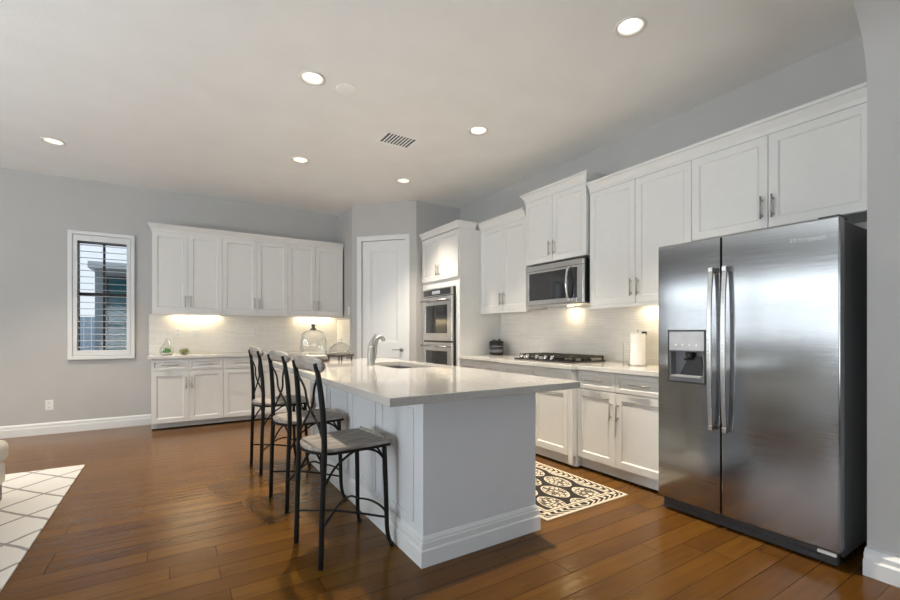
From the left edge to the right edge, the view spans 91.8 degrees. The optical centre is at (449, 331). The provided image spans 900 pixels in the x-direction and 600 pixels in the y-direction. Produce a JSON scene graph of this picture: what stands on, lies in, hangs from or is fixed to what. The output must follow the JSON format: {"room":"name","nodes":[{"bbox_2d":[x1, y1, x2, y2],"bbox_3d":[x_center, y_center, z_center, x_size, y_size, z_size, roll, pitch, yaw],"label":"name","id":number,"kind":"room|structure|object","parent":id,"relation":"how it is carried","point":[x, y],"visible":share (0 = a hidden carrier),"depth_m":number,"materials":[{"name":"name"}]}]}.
{"room":"kitchen","nodes":[
{"label":"kitchen","id":0,"kind":"room"},
{"bbox_2d":[0,167,336,425],"bbox_3d":[-4.719,-0.330,5.321,7.120,3.080,0.200,0,0,-32],"label":"wall","id":1,"kind":"structure","parent":0,"point":[38,210],"depth_m":5.26,"materials":[{"name":"paint"}]},
{"bbox_2d":[45,400,53,409],"bbox_3d":[-4.755,0.867,5.174,0.075,0.118,0.009,0,0,-32],"label":"wall outlet","id":2,"kind":"object","parent":1,"relation":"attached to","point":[49,404],"visible":1,"depth_m":5.17,"materials":[{"name":"white plastic"}]},
{"bbox_2d":[0,414,150,438],"bbox_3d":[-5.700,1.142,4.570,4.260,0.136,0.018,0,0,-32],"label":"baseboard","id":3,"kind":"structure","parent":1,"relation":"attached to","point":[12,431],"depth_m":5.28,"materials":[{"name":"white paint"}]},
{"bbox_2d":[68,229,134,359],"bbox_3d":[-4.375,-0.449,5.500,0.655,1.573,0.205,0,0,-32],"label":"window","id":4,"kind":"structure","parent":1,"relation":"in","point":[74,236],"depth_m":5.43,"materials":[{"name":"white paint"}]},
{"bbox_2d":[147,222,222,314],"bbox_3d":[-3.482,-0.789,5.751,0.824,1.128,0.395,0,0,-32],"label":"upper cabinet","id":5,"kind":"object","parent":1,"relation":"attached to","point":[186,267],"visible":1,"depth_m":5.62,"materials":[{"name":"white paint"}]},
{"bbox_2d":[152,312,221,314],"bbox_3d":[-3.390,-0.240,5.650,0.776,0.030,0.030,0,0,-32],"label":"light","id":6,"kind":"object","parent":5,"relation":"attached to","point":[180,313],"depth_m":5.66,"materials":[{"name":"white paint"}]},
{"bbox_2d":[149,314,337,353],"bbox_3d":[-2.874,0.030,6.364,2.503,0.521,0.011,0,0,-32],"label":"backsplash","id":7,"kind":"structure","parent":1,"relation":"attached to","point":[218,334],"depth_m":6.26,"materials":[{"name":"tile"}]},
{"bbox_2d":[175,328,180,336],"bbox_3d":[-3.656,0.010,5.856,0.075,0.118,0.009,0,0,-32],"label":"wall outlet","id":8,"kind":"object","parent":7,"relation":"attached to","point":[177,330],"visible":1,"depth_m":5.85,"materials":[{"name":"white plastic"}]},
{"bbox_2d":[190,328,199,336],"bbox_3d":[-3.486,0.010,5.962,0.118,0.118,0.010,0,0,-32],"label":"light switch","id":9,"kind":"object","parent":7,"relation":"attached to","point":[194,332],"visible":1,"depth_m":5.96,"materials":[{"name":"white plastic"}]},
{"bbox_2d":[252,327,257,334],"bbox_3d":[-2.849,-0.010,6.367,0.075,0.118,0.009,0,0,-32],"label":"wall outlet","id":10,"kind":"object","parent":7,"relation":"attached to","point":[254,329],"visible":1,"depth_m":6.37,"materials":[{"name":"white plastic"}]},
{"bbox_2d":[222,230,288,315],"bbox_3d":[-2.778,-0.789,6.197,0.842,1.128,0.395,0,0,-32],"label":"upper cabinet","id":11,"kind":"object","parent":1,"relation":"attached to","point":[254,272],"visible":0.99,"depth_m":6.04,"materials":[{"name":"white paint"}]},
{"bbox_2d":[288,238,343,316],"bbox_3d":[-2.078,-0.789,6.640,0.815,1.128,0.395,0,0,-32],"label":"upper cabinet","id":12,"kind":"object","parent":1,"relation":"attached to","point":[315,275],"visible":1,"depth_m":6.50,"materials":[{"name":"white paint"}]},
{"bbox_2d":[288,314,342,316],"bbox_3d":[-2.006,-0.240,6.527,0.814,0.030,0.030,0,0,-32],"label":"light","id":13,"kind":"object","parent":12,"relation":"attached to","point":[289,315],"depth_m":6.51,"materials":[{"name":"white paint"}]},
{"bbox_2d":[337,206,351,358],"bbox_3d":[-1.593,-0.330,6.777,0.100,3.080,0.685,0,0,-32],"label":"wall","id":14,"kind":"structure","parent":0,"point":[344,220],"depth_m":6.67,"materials":[{"name":"paint"}]},
{"bbox_2d":[337,319,350,351],"bbox_3d":[-1.652,0.051,6.764,0.011,0.481,0.617,0,0,-32],"label":"backsplash","id":15,"kind":"structure","parent":14,"relation":"attached to","point":[343,326],"depth_m":6.71,"materials":[{"name":"tile"}]},
{"bbox_2d":[352,201,415,360],"bbox_3d":[-0.953,-0.330,6.382,1.005,3.080,0.100,0,0,15],"label":"wall","id":16,"kind":"structure","parent":0,"point":[393,218],"depth_m":6.32,"materials":[{"name":"paint"}]},
{"bbox_2d":[357,234,409,360],"bbox_3d":[-0.972,-0.097,6.329,0.823,2.613,0.106,0,0,15],"label":"door","id":17,"kind":"structure","parent":16,"relation":"in","point":[383,267],"depth_m":6.35,"materials":[{"name":"white paint"}]},
{"bbox_2d":[0,0,860,215],"bbox_3d":[-1.136,-1.870,1.009,8.560,0.001,11.320,0,0,-32],"label":"ceiling","id":18,"kind":"structure","parent":0,"point":[203,98],"depth_m":3.29,"materials":[{"name":"paint"}]},
{"bbox_2d":[40,137,65,145],"bbox_3d":[-3.889,-1.909,4.272,0.188,0.093,0.188,0,0,-32],"label":"ceiling light","id":19,"kind":"object","parent":18,"relation":"attached to","point":[53,141],"visible":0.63,"depth_m":4.31,"materials":[{"name":"white plastic"}]},
{"bbox_2d":[291,156,308,163],"bbox_3d":[-1.626,-1.909,4.735,0.188,0.093,0.188,0,0,-32],"label":"ceiling light","id":20,"kind":"object","parent":18,"relation":"attached to","point":[301,160],"visible":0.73,"depth_m":4.79,"materials":[{"name":"white plastic"}]},
{"bbox_2d":[299,71,324,85],"bbox_3d":[-1.015,-1.909,3.210,0.188,0.093,0.188,0,0,-32],"label":"ceiling light","id":21,"kind":"object","parent":18,"relation":"attached to","point":[312,78],"visible":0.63,"depth_m":3.26,"materials":[{"name":"white plastic"}]},
{"bbox_2d":[336,84,357,95],"bbox_3d":[-0.795,-1.867,3.367,0.170,0.006,0.170,0,0,-32],"label":"speaker cover","id":22,"kind":"object","parent":18,"relation":"attached to","point":[343,89],"visible":1,"depth_m":3.36,"materials":[{"name":"white plastic"}]},
{"bbox_2d":[376,130,419,149],"bbox_3d":[-0.507,-1.866,4.248,0.350,0.008,0.270,0,0,-32],"label":"ceiling vent","id":23,"kind":"object","parent":18,"relation":"in","point":[389,138],"visible":1,"depth_m":4.24,"materials":[{"name":"metal"}]},
{"bbox_2d":[396,178,410,183],"bbox_3d":[-0.577,-1.909,5.387,0.188,0.093,0.188,0,0,-32],"label":"ceiling light","id":24,"kind":"object","parent":18,"relation":"attached to","point":[400,180],"visible":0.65,"depth_m":5.44,"materials":[{"name":"white plastic"}]},
{"bbox_2d":[468,126,487,135],"bbox_3d":[0.262,-1.909,4.043,0.188,0.093,0.188,0,0,-32],"label":"ceiling light","id":25,"kind":"object","parent":18,"relation":"attached to","point":[475,130],"visible":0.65,"depth_m":4.10,"materials":[{"name":"white plastic"}]},
{"bbox_2d":[614,16,646,37],"bbox_3d":[1.103,-1.909,2.669,0.188,0.093,0.188,0,0,-32],"label":"ceiling light","id":26,"kind":"object","parent":18,"relation":"attached to","point":[630,26],"visible":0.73,"depth_m":2.72,"materials":[{"name":"white plastic"}]},
{"bbox_2d":[416,201,459,361],"bbox_3d":[-0.192,-0.330,6.448,0.744,3.080,0.100,0,0,-32],"label":"wall","id":27,"kind":"structure","parent":0,"point":[429,216],"depth_m":6.25,"materials":[{"name":"paint"}]},
{"bbox_2d":[0,417,899,599],"bbox_3d":[-1.136,1.260,1.009,8.560,0.100,11.320,0,0,-32],"label":"floor","id":28,"kind":"structure","parent":0,"point":[180,512],"depth_m":2.45,"materials":[{"name":"brown wood"}]},
{"bbox_2d":[0,465,84,591],"bbox_3d":[-3.626,1.204,2.024,2.600,0.012,2.900,0,0,-32],"label":"area rug","id":29,"kind":"object","parent":28,"relation":"on","point":[29,499],"visible":1,"depth_m":2.98,"materials":[{"name":"white fabric"}]},
{"bbox_2d":[0,440,8,500],"bbox_3d":[-3.154,0.787,1.980,1.200,0.820,2.080,0,0,-32],"label":"sofa","id":30,"kind":"object","parent":29,"relation":"on","point":[4,448],"visible":1,"depth_m":3.09,"materials":[{"name":"beige fabric"}]},
{"bbox_2d":[0,440,8,462],"bbox_3d":[-3.321,0.848,2.486,0.940,0.160,1.045,0,0,-32],"label":"seat cushion","id":31,"kind":"object","parent":30,"relation":"on","point":[4,448],"depth_m":3.07,"materials":[{"name":"beige fabric"}]},
{"bbox_2d":[151,357,222,428],"bbox_3d":[-3.421,0.763,5.694,0.780,0.862,0.557,0,0,-32],"label":"base cabinet","id":32,"kind":"object","parent":28,"relation":"on","point":[184,391],"visible":1,"depth_m":5.48,"materials":[{"name":"white paint"}]},
{"bbox_2d":[147,350,347,358],"bbox_3d":[-2.731,0.311,6.128,2.489,0.038,0.537,0,0,-32],"label":"countertop","id":33,"kind":"structure","parent":32,"relation":"on","point":[322,352],"depth_m":5.75,"materials":[{"name":"white stone"}]},
{"bbox_2d":[159,340,172,354],"bbox_3d":[-3.627,0.184,5.586,0.166,0.215,0.166,0,0,-32],"label":"terrarium","id":34,"kind":"object","parent":33,"relation":"on","point":[165,351],"visible":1,"depth_m":5.56,"materials":[{"name":"clear glass"}]},
{"bbox_2d":[180,346,189,353],"bbox_3d":[-3.472,0.241,5.696,0.124,0.103,0.124,0,0,-32],"label":"terrarium","id":35,"kind":"object","parent":33,"relation":"on","point":[184,351],"visible":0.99,"depth_m":5.67,"materials":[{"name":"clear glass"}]},
{"bbox_2d":[223,356,289,421],"bbox_3d":[-2.735,0.763,6.128,0.842,0.862,0.557,0,0,-32],"label":"base cabinet","id":36,"kind":"object","parent":28,"relation":"on","point":[237,393],"visible":0.48,"depth_m":5.84,"materials":[{"name":"white paint"}]},
{"bbox_2d":[248,346,310,475],"bbox_3d":[-1.539,0.668,3.938,0.470,1.085,0.425,0,0,-36],"label":"counter stool","id":37,"kind":"object","parent":28,"relation":"on","point":[262,402],"visible":0.73,"depth_m":3.85,"materials":[{"name":"black metal"}]},
{"bbox_2d":[267,350,346,513],"bbox_3d":[-1.048,0.668,3.184,0.470,1.085,0.425,0,0,-38],"label":"counter stool","id":38,"kind":"object","parent":28,"relation":"on","point":[288,419],"visible":0.74,"depth_m":3.10,"materials":[{"name":"black metal"}]},
{"bbox_2d":[290,355,345,410],"bbox_3d":[-2.035,0.763,6.572,0.814,0.862,0.557,0,0,-32],"label":"base cabinet","id":39,"kind":"object","parent":28,"relation":"on","point":[306,381],"visible":0.05,"depth_m":6.25,"materials":[{"name":"white paint"}]},
{"bbox_2d":[292,355,393,570],"bbox_3d":[-0.615,0.668,2.487,0.470,1.085,0.425,0,0,-38],"label":"counter stool","id":40,"kind":"object","parent":28,"relation":"on","point":[350,441],"visible":1,"depth_m":2.43,"materials":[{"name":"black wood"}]},
{"bbox_2d":[308,380,540,568],"bbox_3d":[-0.381,0.768,3.404,0.863,0.884,2.242,0,0,-32],"label":"kitchen island","id":41,"kind":"object","parent":28,"relation":"on","point":[461,473],"visible":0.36,"depth_m":2.47,"materials":[{"name":"paint"}]},
{"bbox_2d":[272,358,579,406],"bbox_3d":[-0.490,0.305,3.362,1.200,0.040,2.755,0,0,-32],"label":"island countertop","id":42,"kind":"structure","parent":41,"relation":"on","point":[423,383],"depth_m":2.51,"materials":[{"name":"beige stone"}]},
{"bbox_2d":[306,355,328,361],"bbox_3d":[-1.315,0.255,4.198,0.296,0.060,0.296,0,0,-32],"label":"cake board","id":43,"kind":"object","parent":42,"relation":"on","point":[316,356],"visible":0.38,"depth_m":4.17,"materials":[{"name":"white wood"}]},
{"bbox_2d":[300,324,326,354],"bbox_3d":[-1.315,0.074,4.198,0.248,0.300,0.248,0,0,-32],"label":"glass cloche","id":44,"kind":"object","parent":43,"relation":"on","point":[312,325],"visible":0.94,"depth_m":4.19,"materials":[{"name":"glass"}]},
{"bbox_2d":[327,353,353,360],"bbox_3d":[-1.114,0.253,4.432,0.276,0.065,0.276,0,0,-32],"label":"cake stand","id":45,"kind":"object","parent":42,"relation":"on","point":[329,355],"visible":0.9,"depth_m":4.33,"materials":[{"name":"wood"}]},
{"bbox_2d":[328,338,352,353],"bbox_3d":[-1.114,0.147,4.432,0.242,0.166,0.242,0,0,-32],"label":"cake dome","id":46,"kind":"object","parent":45,"relation":"on","point":[339,339],"visible":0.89,"depth_m":4.42,"materials":[{"name":"clear glass"}]},
{"bbox_2d":[327,353,353,356],"bbox_3d":[-1.114,0.233,4.432,0.276,0.024,0.276,0,0,-32],"label":"tray","id":47,"kind":"object","parent":45,"relation":"on","point":[330,354],"depth_m":4.33,"materials":[{"name":"wood"}]},
{"bbox_2d":[367,334,384,365],"bbox_3d":[-0.625,0.149,3.711,0.173,0.272,0.068,0,0,-32],"label":"faucet","id":48,"kind":"object","parent":42,"relation":"on","point":[371,350],"visible":1,"depth_m":3.67,"materials":[{"name":"silver metal"}]},
{"bbox_2d":[385,366,411,368],"bbox_3d":[-0.450,0.423,3.805,0.402,0.194,0.790,0,0,-32],"label":"sink","id":49,"kind":"object","parent":42,"relation":"in","point":[397,367],"visible":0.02,"depth_m":4.17,"materials":[{"name":"silver metal"}]},
{"bbox_2d":[419,219,499,366],"bbox_3d":[0.127,-0.087,5.973,0.710,2.594,0.999,0,0,-32],"label":"tall cabinet","id":50,"kind":"object","parent":28,"relation":"on","point":[451,258],"visible":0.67,"depth_m":5.56,"materials":[{"name":"white paint"}]},
{"bbox_2d":[420,286,455,365],"bbox_3d":[0.060,0.094,5.955,0.705,1.348,0.768,0,0,-32],"label":"double oven","id":51,"kind":"object","parent":50,"relation":"on","point":[438,305],"visible":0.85,"depth_m":5.72,"materials":[{"name":"silver metal"}]},
{"bbox_2d":[461,359,500,371],"bbox_3d":[0.620,0.763,5.225,0.676,0.862,0.844,0,0,-32],"label":"base cabinet","id":52,"kind":"object","parent":28,"relation":"on","point":[477,364],"visible":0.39,"depth_m":5.07,"materials":[{"name":"white paint"}]},
{"bbox_2d":[501,363,580,466],"bbox_3d":[1.089,0.763,4.430,0.736,0.862,0.989,0,0,-32],"label":"base cabinet","id":53,"kind":"object","parent":28,"relation":"on","point":[555,411],"visible":0.34,"depth_m":4.01,"materials":[{"name":"white paint"}]},
{"bbox_2d":[459,354,658,376],"bbox_3d":[1.090,0.311,4.425,0.717,0.038,2.720,0,0,-32],"label":"countertop","id":54,"kind":"structure","parent":53,"relation":"on","point":[652,370],"depth_m":3.92,"materials":[{"name":"white stone"}]},
{"bbox_2d":[489,339,503,354],"bbox_3d":[0.593,0.190,5.548,0.185,0.203,0.184,0,0,18],"label":"canister","id":55,"kind":"object","parent":54,"relation":"on","point":[496,346],"visible":0.99,"depth_m":5.47,"materials":[{"name":"black plastic"}]},
{"bbox_2d":[514,352,604,363],"bbox_3d":[1.109,0.260,4.490,0.490,0.062,0.801,0,0,-32],"label":"gas cooktop","id":56,"kind":"object","parent":54,"relation":"in","point":[544,356],"visible":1,"depth_m":4.30,"materials":[{"name":"black metal"}]},
{"bbox_2d":[623,329,647,365],"bbox_3d":[1.642,0.135,3.822,0.170,0.315,0.182,0,0,-11],"label":"paper towel holder","id":57,"kind":"object","parent":54,"relation":"on","point":[637,330],"visible":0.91,"depth_m":3.82,"materials":[{"name":"silver metal"}]},
{"bbox_2d":[630,334,644,364],"bbox_3d":[1.643,0.148,3.816,0.124,0.270,0.124,0,0,-32],"label":"paper towel roll","id":58,"kind":"object","parent":57,"relation":"on","point":[637,341],"visible":0.98,"depth_m":3.76,"materials":[{"name":"white paper"}]},
{"bbox_2d":[535,461,627,520],"bbox_3d":[0.569,1.206,3.639,0.830,0.008,1.500,0,0,-32],"label":"kitchen rug","id":59,"kind":"object","parent":28,"relation":"on","point":[558,493],"visible":0.49,"depth_m":3.25,"materials":[{"name":"fabric"}]},
{"bbox_2d":[577,370,658,490],"bbox_3d":[1.611,0.763,3.661,0.676,0.862,0.861,0,0,-32],"label":"base cabinet","id":60,"kind":"object","parent":28,"relation":"on","point":[618,414],"visible":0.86,"depth_m":3.50,"materials":[{"name":"white paint"}]},
{"bbox_2d":[658,214,866,565],"bbox_3d":[1.995,0.304,2.794,0.829,1.812,0.977,0,0,-32],"label":"refrigerator","id":61,"kind":"object","parent":28,"relation":"on","point":[763,332],"visible":1,"depth_m":2.45,"materials":[{"name":"metal"}]},
{"bbox_2d":[460,35,866,364],"bbox_3d":[2.342,-0.330,3.330,0.200,3.080,11.120,0,0,-32],"label":"wall","id":62,"kind":"structure","parent":0,"point":[841,67],"depth_m":3.48,"materials":[{"name":"paint"}]},
{"bbox_2d":[477,207,546,313],"bbox_3d":[0.741,-0.808,5.308,0.385,1.156,0.855,0,0,-32],"label":"upper cabinet","id":63,"kind":"object","parent":62,"relation":"attached to","point":[503,266],"visible":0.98,"depth_m":5.17,"materials":[{"name":"white paint"}]},
{"bbox_2d":[520,170,609,266],"bbox_3d":[1.198,-1.120,4.559,0.415,0.780,0.932,0,0,-32],"label":"upper cabinet","id":64,"kind":"object","parent":62,"relation":"attached to","point":[557,224],"visible":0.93,"depth_m":4.40,"materials":[{"name":"white paint"}]},
{"bbox_2d":[526,258,589,307],"bbox_3d":[1.180,-0.485,4.523,0.466,0.429,0.790,0,0,-32],"label":"microwave","id":65,"kind":"object","parent":64,"relation":"attached to","point":[564,283],"visible":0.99,"depth_m":4.37,"materials":[{"name":"silver metal"}]},
{"bbox_2d":[500,305,658,364],"bbox_3d":[1.400,-0.009,4.618,0.011,0.601,2.725,0,0,-32],"label":"backsplash","id":66,"kind":"structure","parent":62,"relation":"attached to","point":[584,330],"depth_m":4.61,"materials":[{"name":"tile"}]},
{"bbox_2d":[642,330,649,342],"bbox_3d":[1.788,0.040,3.985,0.009,0.118,0.075,0,0,-32],"label":"wall outlet","id":67,"kind":"object","parent":66,"relation":"attached to","point":[647,337],"visible":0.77,"depth_m":3.97,"materials":[{"name":"white plastic"}]},
{"bbox_2d":[586,146,691,308],"bbox_3d":[1.700,-0.810,3.794,0.385,1.180,0.960,0,0,-32],"label":"upper cabinet","id":68,"kind":"object","parent":62,"relation":"attached to","point":[630,221],"visible":0.81,"depth_m":3.70,"materials":[{"name":"white paint"}]},
{"bbox_2d":[590,301,658,308],"bbox_3d":[1.591,-0.235,3.724,0.030,0.030,0.959,0,0,-32],"label":"light","id":69,"kind":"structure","parent":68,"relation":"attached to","point":[609,304],"depth_m":3.84,"materials":[{"name":"white paint"}]},
{"bbox_2d":[688,82,866,240],"bbox_3d":[2.232,-1.045,2.955,0.385,0.710,1.025,0,0,-32],"label":"upper cabinet","id":70,"kind":"object","parent":62,"relation":"attached to","point":[812,170],"visible":0.9,"depth_m":2.80,"materials":[{"name":"white paint"}]},
{"bbox_2d":[852,0,899,554],"bbox_3d":[-0.658,-0.330,0.255,8.160,3.080,0.335,0,0,-32],"label":"wall","id":71,"kind":"structure","parent":0,"point":[879,20],"depth_m":2.15,"materials":[{"name":"paint"}]},
{"bbox_2d":[863,545,899,587],"bbox_3d":[2.174,1.145,2.049,0.065,0.130,0.335,0,0,-32],"label":"baseboard","id":72,"kind":"structure","parent":71,"relation":"attached to","point":[878,564],"depth_m":2.12,"materials":[{"name":"white paint"}]},
{"label":"outside","id":73,"kind":"structure","parent":0,"visible":0},
{"bbox_3d":[-10.018,1.410,12.079,20.000,0.100,16.870,0,0,-32],"label":"ground","id":74,"kind":"structure","parent":73,"visible":0},
{"bbox_2d":[80,317,94,349],"bbox_3d":[-10.939,0.485,10.253,4.490,1.750,0.030,0,0,-32],"label":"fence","id":75,"kind":"object","parent":74,"relation":"on","point":[87,344],"visible":0.06,"depth_m":11.24,"materials":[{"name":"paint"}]},
{"bbox_2d":[87,261,126,349],"bbox_3d":[-5.240,0.030,11.329,5.930,2.660,4.250,0,0,-32],"label":"neighbor house","id":76,"kind":"structure","parent":74,"relation":"on","point":[111,327],"depth_m":8.28,"materials":[{"name":"paint"}]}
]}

